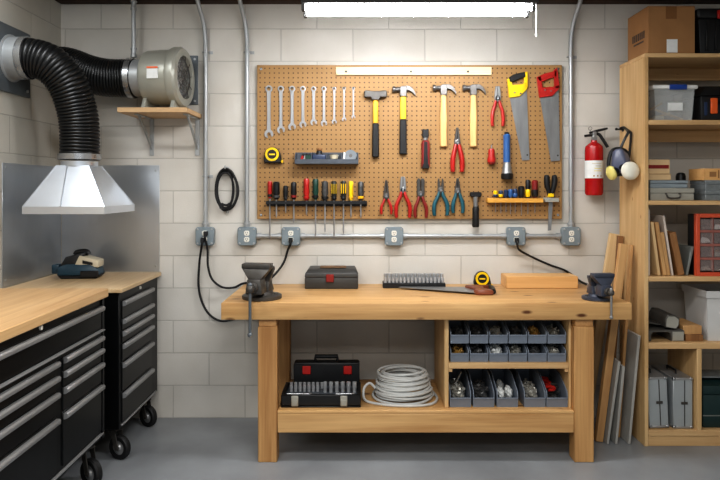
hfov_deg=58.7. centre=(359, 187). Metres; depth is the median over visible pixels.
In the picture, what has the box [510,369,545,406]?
storage bin
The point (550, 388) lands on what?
pliers
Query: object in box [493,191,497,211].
screwdriver
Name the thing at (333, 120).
wrench
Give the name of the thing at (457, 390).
pile
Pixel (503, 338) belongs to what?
storage bin
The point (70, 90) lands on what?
flexible duct
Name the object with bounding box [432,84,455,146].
hammer
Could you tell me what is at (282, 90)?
wrench
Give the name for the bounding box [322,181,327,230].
screwdriver
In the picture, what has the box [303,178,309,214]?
screwdriver
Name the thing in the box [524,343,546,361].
storage bin
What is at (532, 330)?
pile
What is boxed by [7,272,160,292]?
countertop
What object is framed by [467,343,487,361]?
storage bin
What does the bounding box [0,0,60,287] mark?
wall
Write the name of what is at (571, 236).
outlet box
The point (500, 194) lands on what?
screwdriver
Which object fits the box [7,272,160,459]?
base cabinet
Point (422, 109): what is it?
pegboard
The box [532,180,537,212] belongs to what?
screwdriver
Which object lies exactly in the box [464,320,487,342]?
storage bin
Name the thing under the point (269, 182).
screwdriver
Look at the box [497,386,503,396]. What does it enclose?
plastic bag
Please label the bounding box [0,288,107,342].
countertop
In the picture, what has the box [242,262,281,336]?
bench vise
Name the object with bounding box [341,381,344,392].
socket
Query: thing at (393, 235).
outlet box
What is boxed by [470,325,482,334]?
pile
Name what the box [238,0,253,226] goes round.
conduit
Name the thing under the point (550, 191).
pruning shears
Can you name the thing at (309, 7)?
light
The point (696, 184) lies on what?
metal box
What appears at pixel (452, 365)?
shelf
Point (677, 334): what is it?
channel
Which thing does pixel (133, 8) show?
conduit
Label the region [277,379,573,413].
shelf
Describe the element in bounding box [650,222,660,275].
board
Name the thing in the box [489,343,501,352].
pile
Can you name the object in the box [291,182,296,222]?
screwdriver
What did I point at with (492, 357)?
storage bin
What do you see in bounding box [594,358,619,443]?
panel
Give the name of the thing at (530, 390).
pile
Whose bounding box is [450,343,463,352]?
pile
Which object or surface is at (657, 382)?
case
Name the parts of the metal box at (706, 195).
lid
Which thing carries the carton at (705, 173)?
on the metal box at (696, 184)
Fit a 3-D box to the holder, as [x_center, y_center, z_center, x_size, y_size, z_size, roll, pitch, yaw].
[1.263,0.078,4.234,0.091,0.028,0.056,0,0,0]
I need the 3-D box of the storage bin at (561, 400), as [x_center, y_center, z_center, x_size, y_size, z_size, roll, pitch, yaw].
[1.127,1.177,3.830,0.122,0.155,0.348,0,0,0]
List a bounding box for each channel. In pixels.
[648,307,679,328]
[648,323,683,340]
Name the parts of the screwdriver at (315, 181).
handle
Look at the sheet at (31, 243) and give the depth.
3.82 m
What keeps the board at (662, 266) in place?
on the shelving unit at (635, 74)
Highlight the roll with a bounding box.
[345,150,356,158]
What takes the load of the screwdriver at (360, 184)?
on the tool rack at (273, 203)
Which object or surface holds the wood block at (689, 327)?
on the wood block at (687, 337)
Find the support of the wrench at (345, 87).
hanging from the hook
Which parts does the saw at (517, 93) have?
handle, blade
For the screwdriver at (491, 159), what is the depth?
4.21 m
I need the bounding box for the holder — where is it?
[543,198,558,201]
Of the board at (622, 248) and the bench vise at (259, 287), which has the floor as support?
the board at (622, 248)
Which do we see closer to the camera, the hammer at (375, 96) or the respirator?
the respirator
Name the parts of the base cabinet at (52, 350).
drawer, drawer, drawer, drawer, handle, handle, handle, handle, drawer, drawer, handle, handle, trim, drawer, drawer, drawer, drawer, handle, handle, handle, handle, post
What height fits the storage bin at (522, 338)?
0.100 m
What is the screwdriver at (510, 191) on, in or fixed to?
on the tool rack at (489, 200)
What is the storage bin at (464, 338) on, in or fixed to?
on the storage bin at (453, 357)
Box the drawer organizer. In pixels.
[688,214,719,275]
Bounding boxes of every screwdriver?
[268,181,271,238]
[273,181,279,217]
[283,185,287,212]
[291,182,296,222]
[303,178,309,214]
[313,179,318,236]
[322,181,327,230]
[331,181,336,235]
[341,181,346,233]
[349,181,352,216]
[358,181,363,217]
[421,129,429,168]
[487,145,495,164]
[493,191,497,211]
[498,190,502,212]
[503,190,507,211]
[508,189,512,213]
[513,189,517,212]
[518,186,524,214]
[525,180,529,213]
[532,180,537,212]
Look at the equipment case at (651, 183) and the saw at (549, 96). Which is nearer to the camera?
the equipment case at (651, 183)
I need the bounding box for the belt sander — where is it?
[52,249,104,278]
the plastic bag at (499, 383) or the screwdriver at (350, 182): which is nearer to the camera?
the plastic bag at (499, 383)
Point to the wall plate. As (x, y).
(194, 59)
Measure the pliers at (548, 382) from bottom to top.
0.028 m
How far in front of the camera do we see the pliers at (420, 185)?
4.24 m
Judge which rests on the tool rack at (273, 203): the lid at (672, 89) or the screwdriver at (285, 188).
the screwdriver at (285, 188)
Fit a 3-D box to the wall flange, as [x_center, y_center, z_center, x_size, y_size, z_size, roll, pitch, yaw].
[-1.966,-0.735,3.656,0.082,0.385,0.432,0,0,0]
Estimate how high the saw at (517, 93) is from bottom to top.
0.588 m
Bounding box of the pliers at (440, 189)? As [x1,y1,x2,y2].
[432,178,449,215]
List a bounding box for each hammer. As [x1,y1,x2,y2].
[364,90,386,156]
[392,86,415,153]
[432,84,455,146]
[462,84,485,146]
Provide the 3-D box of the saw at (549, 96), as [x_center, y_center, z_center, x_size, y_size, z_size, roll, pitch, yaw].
[1.251,-0.487,4.249,0.157,0.621,0.024,0,0,0]
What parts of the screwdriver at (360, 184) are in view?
handle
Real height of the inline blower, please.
0.402 m
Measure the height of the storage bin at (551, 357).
0.100 m
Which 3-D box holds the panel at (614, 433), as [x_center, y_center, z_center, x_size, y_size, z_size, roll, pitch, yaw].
[1.565,1.307,3.955,0.061,0.470,0.210,0,0,0]
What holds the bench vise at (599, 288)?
on the workbench
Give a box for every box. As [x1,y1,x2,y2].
[195,227,214,245]
[237,227,256,245]
[282,227,299,245]
[385,227,402,245]
[506,227,525,245]
[560,227,580,245]
[628,6,694,60]
[690,180,719,189]
[694,190,719,200]
[695,8,719,52]
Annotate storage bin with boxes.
[449,320,468,342]
[449,342,468,361]
[449,369,470,406]
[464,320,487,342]
[465,369,494,406]
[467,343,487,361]
[483,320,507,342]
[486,342,507,361]
[487,369,517,406]
[502,320,526,342]
[505,343,526,361]
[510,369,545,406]
[520,320,546,342]
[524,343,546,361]
[535,369,567,406]
[539,320,565,342]
[543,343,565,361]
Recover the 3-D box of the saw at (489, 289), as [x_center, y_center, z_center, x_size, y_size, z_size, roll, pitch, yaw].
[0.541,0.625,3.955,0.592,0.034,0.260,0,0,0]
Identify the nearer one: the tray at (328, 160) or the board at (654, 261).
the board at (654, 261)
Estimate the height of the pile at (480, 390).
0.108 m
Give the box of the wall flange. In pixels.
[0,21,29,97]
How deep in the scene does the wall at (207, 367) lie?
4.29 m
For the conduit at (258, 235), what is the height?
0.040 m
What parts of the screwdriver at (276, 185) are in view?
handle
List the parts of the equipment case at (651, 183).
lid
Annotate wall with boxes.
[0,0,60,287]
[61,4,719,417]
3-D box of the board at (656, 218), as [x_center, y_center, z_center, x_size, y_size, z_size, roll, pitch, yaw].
[1.860,0.348,3.991,0.067,0.362,0.258,0,0,0]
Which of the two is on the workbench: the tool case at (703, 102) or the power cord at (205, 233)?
the power cord at (205, 233)
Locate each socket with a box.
[323,381,326,392]
[329,381,332,392]
[335,381,338,392]
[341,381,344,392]
[346,381,350,392]
[352,381,356,392]
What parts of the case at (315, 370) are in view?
lid handle, lid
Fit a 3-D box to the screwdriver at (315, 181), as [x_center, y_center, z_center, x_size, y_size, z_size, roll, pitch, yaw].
[-0.294,0.133,4.240,0.041,0.388,0.041,0,0,0]
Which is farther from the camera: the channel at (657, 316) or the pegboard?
the pegboard
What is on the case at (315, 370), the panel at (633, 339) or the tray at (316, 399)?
the tray at (316, 399)
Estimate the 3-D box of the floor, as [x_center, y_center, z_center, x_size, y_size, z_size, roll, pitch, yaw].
[0.546,1.593,1.448,5.307,0.100,5.895,0,0,0]
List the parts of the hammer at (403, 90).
handle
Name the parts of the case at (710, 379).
lid, lid plate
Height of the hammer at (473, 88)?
0.415 m
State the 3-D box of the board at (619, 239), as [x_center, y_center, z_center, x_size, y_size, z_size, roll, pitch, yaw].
[1.637,0.925,4.120,0.105,1.235,0.040,0,0,0]
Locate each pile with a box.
[449,378,464,396]
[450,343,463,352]
[451,326,463,334]
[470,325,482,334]
[470,343,482,352]
[472,379,488,396]
[489,326,501,334]
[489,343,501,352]
[508,343,520,352]
[509,326,521,334]
[522,378,537,396]
[527,325,540,334]
[527,343,540,352]
[546,324,559,334]
[546,344,559,352]
[546,385,559,396]
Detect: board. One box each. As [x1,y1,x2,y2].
[594,233,619,394]
[594,243,627,441]
[614,236,623,357]
[618,245,632,436]
[648,209,649,275]
[650,214,673,275]
[650,221,666,275]
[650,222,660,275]
[660,232,669,275]
[667,231,683,275]
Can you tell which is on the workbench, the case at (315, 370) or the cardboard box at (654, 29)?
the case at (315, 370)
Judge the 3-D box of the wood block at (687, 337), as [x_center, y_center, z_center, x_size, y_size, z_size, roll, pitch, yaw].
[2.018,0.904,3.975,0.104,0.040,0.230,0,0,0]
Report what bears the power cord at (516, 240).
attached to the outlet box at (512, 232)
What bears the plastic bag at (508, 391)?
in the storage bin at (505, 375)
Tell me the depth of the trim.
4.23 m
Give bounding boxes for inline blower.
[128,47,194,106]
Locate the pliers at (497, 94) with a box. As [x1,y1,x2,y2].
[490,86,504,125]
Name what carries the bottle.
in the tray at (328, 160)
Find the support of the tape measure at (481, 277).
on the workbench
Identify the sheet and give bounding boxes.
[2,163,60,287]
[62,165,159,270]
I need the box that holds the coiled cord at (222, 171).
[214,168,238,212]
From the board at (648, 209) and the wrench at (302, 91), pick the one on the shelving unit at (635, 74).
the board at (648, 209)
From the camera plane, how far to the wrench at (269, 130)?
4.25 m
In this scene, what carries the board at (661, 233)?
on the shelving unit at (635, 74)
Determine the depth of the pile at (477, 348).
3.74 m
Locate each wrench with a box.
[264,85,272,137]
[277,86,284,132]
[288,86,295,129]
[299,86,305,127]
[310,86,316,124]
[321,86,326,125]
[332,87,336,123]
[342,87,345,120]
[352,87,354,118]
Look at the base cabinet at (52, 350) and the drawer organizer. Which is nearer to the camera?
the base cabinet at (52, 350)
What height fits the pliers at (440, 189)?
0.249 m
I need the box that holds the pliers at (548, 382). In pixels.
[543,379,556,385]
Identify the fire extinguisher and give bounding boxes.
[584,127,608,195]
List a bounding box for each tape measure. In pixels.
[264,147,282,162]
[473,271,491,284]
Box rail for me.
[382,281,445,287]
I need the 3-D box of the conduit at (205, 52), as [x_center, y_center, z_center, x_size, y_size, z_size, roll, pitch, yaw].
[-1.049,-0.502,4.238,0.062,1.524,0.158,0,0,28]
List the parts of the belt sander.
handle, name plate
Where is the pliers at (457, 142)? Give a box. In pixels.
[450,128,464,171]
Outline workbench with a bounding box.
[221,284,631,461]
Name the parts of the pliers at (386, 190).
handle, handle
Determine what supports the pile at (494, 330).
in the storage bin at (503, 338)
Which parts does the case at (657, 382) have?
edge trim, edge trim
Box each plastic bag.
[496,379,503,389]
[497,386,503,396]
[504,385,512,396]
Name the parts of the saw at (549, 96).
handle, blade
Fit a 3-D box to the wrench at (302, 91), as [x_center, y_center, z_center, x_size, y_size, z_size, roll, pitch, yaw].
[-0.380,-0.540,4.256,0.046,0.278,0.011,0,0,0]
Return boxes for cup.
[330,154,338,158]
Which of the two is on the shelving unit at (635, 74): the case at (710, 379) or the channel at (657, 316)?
the case at (710, 379)
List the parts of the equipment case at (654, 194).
lid, handle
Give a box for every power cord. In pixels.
[197,238,232,321]
[203,231,246,288]
[272,238,292,277]
[514,238,587,284]
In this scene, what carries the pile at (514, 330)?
in the storage bin at (522, 338)
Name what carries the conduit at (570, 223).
attached to the wall at (207, 367)
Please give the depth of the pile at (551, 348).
3.73 m
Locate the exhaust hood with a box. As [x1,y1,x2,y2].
[22,161,134,213]
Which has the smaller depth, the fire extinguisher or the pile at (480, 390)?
the pile at (480, 390)
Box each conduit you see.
[130,0,136,57]
[195,0,212,226]
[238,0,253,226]
[256,233,281,238]
[300,233,384,238]
[403,233,506,238]
[526,233,561,238]
[566,0,582,226]
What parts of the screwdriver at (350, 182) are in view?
handle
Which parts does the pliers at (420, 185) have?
handle, handle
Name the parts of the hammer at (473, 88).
handle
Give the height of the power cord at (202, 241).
0.567 m
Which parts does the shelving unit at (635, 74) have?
panel, rail, rail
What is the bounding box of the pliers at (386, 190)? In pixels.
[380,180,392,213]
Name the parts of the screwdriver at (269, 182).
handle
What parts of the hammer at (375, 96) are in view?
handle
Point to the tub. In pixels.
(702, 301)
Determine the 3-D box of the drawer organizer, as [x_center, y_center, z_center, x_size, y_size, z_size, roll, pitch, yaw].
[2.207,0.342,3.900,0.370,0.375,0.121,0,0,0]
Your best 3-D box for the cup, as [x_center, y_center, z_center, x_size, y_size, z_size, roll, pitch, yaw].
[-0.170,-0.195,4.212,0.060,0.060,0.060,0,0,0]
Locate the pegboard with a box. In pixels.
[257,65,561,218]
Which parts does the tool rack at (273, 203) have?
rail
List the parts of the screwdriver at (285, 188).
handle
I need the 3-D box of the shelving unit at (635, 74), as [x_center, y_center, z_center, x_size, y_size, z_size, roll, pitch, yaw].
[2.239,0.369,4.005,1.082,2.347,0.371,0,0,0]
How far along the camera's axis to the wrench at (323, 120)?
4.25 m
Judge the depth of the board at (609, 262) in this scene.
4.21 m
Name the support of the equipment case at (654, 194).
on the shelving unit at (635, 74)
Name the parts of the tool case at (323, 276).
lid, lid panel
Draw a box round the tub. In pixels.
[681,284,719,340]
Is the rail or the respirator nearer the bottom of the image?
the rail
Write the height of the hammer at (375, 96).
0.441 m
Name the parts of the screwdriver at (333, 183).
handle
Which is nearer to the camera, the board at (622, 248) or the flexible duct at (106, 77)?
the board at (622, 248)
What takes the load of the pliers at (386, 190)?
attached to the pegboard
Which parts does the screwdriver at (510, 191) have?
handle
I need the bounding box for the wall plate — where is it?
[189,56,197,104]
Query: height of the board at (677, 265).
0.264 m
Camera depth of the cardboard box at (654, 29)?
3.84 m
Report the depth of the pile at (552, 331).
3.73 m
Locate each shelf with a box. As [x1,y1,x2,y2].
[117,107,200,155]
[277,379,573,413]
[449,360,568,368]
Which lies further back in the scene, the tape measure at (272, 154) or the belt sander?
the tape measure at (272, 154)
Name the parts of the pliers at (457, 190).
handle, handle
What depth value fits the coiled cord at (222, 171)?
4.24 m
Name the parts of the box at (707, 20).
lid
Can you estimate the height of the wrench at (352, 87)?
0.212 m
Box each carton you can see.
[648,160,669,173]
[648,174,670,179]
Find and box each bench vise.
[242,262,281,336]
[581,273,614,318]
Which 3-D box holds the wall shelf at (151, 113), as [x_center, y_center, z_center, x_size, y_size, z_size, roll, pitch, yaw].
[-1.276,-0.356,4.109,0.428,0.278,0.369,0,0,0]
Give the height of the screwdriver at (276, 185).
0.240 m
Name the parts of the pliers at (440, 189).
handle, handle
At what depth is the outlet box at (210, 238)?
4.24 m
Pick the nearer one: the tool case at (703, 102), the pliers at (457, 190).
the tool case at (703, 102)
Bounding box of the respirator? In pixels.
[606,126,639,179]
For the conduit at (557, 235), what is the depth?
4.26 m
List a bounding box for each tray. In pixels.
[281,382,360,406]
[295,152,357,163]
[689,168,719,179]
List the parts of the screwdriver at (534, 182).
handle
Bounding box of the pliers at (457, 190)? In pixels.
[451,178,464,212]
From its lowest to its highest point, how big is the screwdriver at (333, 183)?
0.370 m
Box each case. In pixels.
[281,354,360,406]
[305,265,357,288]
[648,180,687,187]
[648,188,693,200]
[648,366,668,427]
[651,365,692,428]
[680,86,719,119]
[702,370,719,426]
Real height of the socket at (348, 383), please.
0.060 m
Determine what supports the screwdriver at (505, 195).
on the tool rack at (489, 200)
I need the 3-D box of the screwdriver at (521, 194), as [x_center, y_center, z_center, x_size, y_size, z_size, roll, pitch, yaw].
[1.069,0.083,4.239,0.043,0.193,0.043,0,0,0]
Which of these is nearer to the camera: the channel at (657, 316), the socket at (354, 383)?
the socket at (354, 383)
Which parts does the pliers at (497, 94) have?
handle, handle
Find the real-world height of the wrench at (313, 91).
0.260 m
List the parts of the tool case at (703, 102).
lid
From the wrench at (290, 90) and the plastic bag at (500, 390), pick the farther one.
the wrench at (290, 90)
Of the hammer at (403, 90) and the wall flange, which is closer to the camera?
the wall flange
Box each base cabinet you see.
[0,288,107,479]
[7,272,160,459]
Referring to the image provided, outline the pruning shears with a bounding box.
[544,175,557,230]
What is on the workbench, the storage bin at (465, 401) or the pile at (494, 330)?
the storage bin at (465, 401)
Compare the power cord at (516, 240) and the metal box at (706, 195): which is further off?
the power cord at (516, 240)
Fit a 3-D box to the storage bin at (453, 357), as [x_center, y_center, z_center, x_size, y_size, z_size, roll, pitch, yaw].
[0.571,0.948,3.788,0.106,0.100,0.248,0,0,0]
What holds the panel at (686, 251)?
on the shelving unit at (635, 74)
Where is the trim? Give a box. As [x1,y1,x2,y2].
[55,0,719,3]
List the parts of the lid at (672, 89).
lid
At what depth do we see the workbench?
3.60 m
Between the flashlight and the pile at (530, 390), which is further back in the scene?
the flashlight
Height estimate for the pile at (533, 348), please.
0.077 m
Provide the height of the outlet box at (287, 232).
0.124 m
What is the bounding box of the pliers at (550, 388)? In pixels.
[545,385,557,391]
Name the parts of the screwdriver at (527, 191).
handle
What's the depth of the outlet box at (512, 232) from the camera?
4.24 m
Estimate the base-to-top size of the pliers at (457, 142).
0.297 m
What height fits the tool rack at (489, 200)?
0.028 m
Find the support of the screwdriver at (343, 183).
on the tool rack at (273, 203)
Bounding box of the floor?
[58,418,719,479]
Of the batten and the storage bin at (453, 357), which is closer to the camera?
the storage bin at (453, 357)
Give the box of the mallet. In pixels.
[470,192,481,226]
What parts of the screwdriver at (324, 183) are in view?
handle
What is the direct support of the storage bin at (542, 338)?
on the storage bin at (542, 356)
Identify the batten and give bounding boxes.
[336,67,491,74]
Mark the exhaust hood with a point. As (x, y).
(71, 187)
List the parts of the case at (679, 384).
edge trim, handle, edge trim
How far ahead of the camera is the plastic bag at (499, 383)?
3.84 m
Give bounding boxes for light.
[301,0,538,36]
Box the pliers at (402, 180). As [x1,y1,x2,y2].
[394,176,411,217]
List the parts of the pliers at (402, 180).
handle, handle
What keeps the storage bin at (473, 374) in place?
on the workbench
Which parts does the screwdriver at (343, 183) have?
handle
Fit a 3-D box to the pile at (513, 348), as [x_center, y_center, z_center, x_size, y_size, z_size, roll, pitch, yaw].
[0.906,0.952,3.759,0.082,0.078,0.158,0,0,0]
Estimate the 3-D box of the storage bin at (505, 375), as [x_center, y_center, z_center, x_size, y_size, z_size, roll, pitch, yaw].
[0.844,1.177,3.830,0.122,0.155,0.348,0,0,0]
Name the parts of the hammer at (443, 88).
handle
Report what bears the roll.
in the tray at (328, 160)
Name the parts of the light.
pull cord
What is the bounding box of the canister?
[676,173,685,179]
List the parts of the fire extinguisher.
squeeze lever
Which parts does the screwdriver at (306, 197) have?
handle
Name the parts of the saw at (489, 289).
blade, handle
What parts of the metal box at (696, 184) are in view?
lid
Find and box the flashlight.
[501,132,512,178]
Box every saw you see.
[399,284,495,294]
[507,72,529,159]
[536,68,559,160]
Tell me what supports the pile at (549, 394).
in the storage bin at (561, 400)
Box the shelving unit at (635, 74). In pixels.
[620,53,719,445]
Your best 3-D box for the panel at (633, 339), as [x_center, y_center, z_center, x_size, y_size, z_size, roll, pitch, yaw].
[1.651,1.215,3.955,0.077,0.655,0.210,0,0,0]
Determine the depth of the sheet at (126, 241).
4.29 m
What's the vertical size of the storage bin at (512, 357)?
0.100 m
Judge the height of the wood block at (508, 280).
0.078 m
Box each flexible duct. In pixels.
[13,37,100,160]
[58,46,137,98]
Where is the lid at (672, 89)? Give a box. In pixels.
[648,84,697,110]
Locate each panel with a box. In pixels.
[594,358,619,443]
[610,363,624,443]
[620,329,640,443]
[678,244,693,274]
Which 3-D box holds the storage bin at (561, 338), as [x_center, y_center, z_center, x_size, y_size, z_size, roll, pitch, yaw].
[1.129,0.842,3.788,0.106,0.100,0.248,0,0,0]
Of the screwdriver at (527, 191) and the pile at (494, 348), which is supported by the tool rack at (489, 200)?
the screwdriver at (527, 191)
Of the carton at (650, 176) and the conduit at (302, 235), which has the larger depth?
the conduit at (302, 235)
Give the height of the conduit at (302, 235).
0.040 m
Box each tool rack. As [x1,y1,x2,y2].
[266,201,366,205]
[486,198,543,202]
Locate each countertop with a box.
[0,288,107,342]
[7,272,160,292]
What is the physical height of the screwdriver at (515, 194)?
0.163 m
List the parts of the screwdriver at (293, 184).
handle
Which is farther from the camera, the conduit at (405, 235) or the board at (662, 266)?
the conduit at (405, 235)
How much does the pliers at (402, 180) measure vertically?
0.274 m
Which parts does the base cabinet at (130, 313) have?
drawer, drawer, drawer, drawer, drawer, drawer, handle, handle, handle, handle, handle, handle, trim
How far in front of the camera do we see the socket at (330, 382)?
3.75 m
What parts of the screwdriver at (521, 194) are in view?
handle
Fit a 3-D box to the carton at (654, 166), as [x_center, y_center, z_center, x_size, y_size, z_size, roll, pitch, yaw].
[1.804,-0.129,3.970,0.142,0.086,0.199,0,0,0]
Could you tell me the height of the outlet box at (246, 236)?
0.124 m
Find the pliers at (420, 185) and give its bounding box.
[413,178,427,217]
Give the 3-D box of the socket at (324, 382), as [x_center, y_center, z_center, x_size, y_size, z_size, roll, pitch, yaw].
[-0.205,1.169,3.760,0.025,0.060,0.025,0,0,0]
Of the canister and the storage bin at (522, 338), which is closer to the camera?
the storage bin at (522, 338)
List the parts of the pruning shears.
handle, blade, handle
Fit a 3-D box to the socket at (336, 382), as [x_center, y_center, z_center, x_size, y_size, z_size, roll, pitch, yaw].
[-0.136,1.169,3.760,0.025,0.060,0.025,0,0,0]
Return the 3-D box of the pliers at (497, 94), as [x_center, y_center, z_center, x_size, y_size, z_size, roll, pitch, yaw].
[0.912,-0.542,4.245,0.095,0.267,0.032,0,0,0]
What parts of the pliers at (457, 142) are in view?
handle, handle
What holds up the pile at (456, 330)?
in the storage bin at (464, 338)
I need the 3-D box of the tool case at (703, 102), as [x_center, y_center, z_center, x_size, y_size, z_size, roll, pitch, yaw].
[2.237,-0.526,3.963,0.371,0.240,0.282,0,0,0]
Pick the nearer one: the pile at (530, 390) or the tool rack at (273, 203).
the pile at (530, 390)
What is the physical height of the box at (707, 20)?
0.274 m
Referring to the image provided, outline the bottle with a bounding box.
[312,148,325,158]
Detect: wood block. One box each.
[501,273,577,287]
[678,318,701,333]
[684,334,702,340]

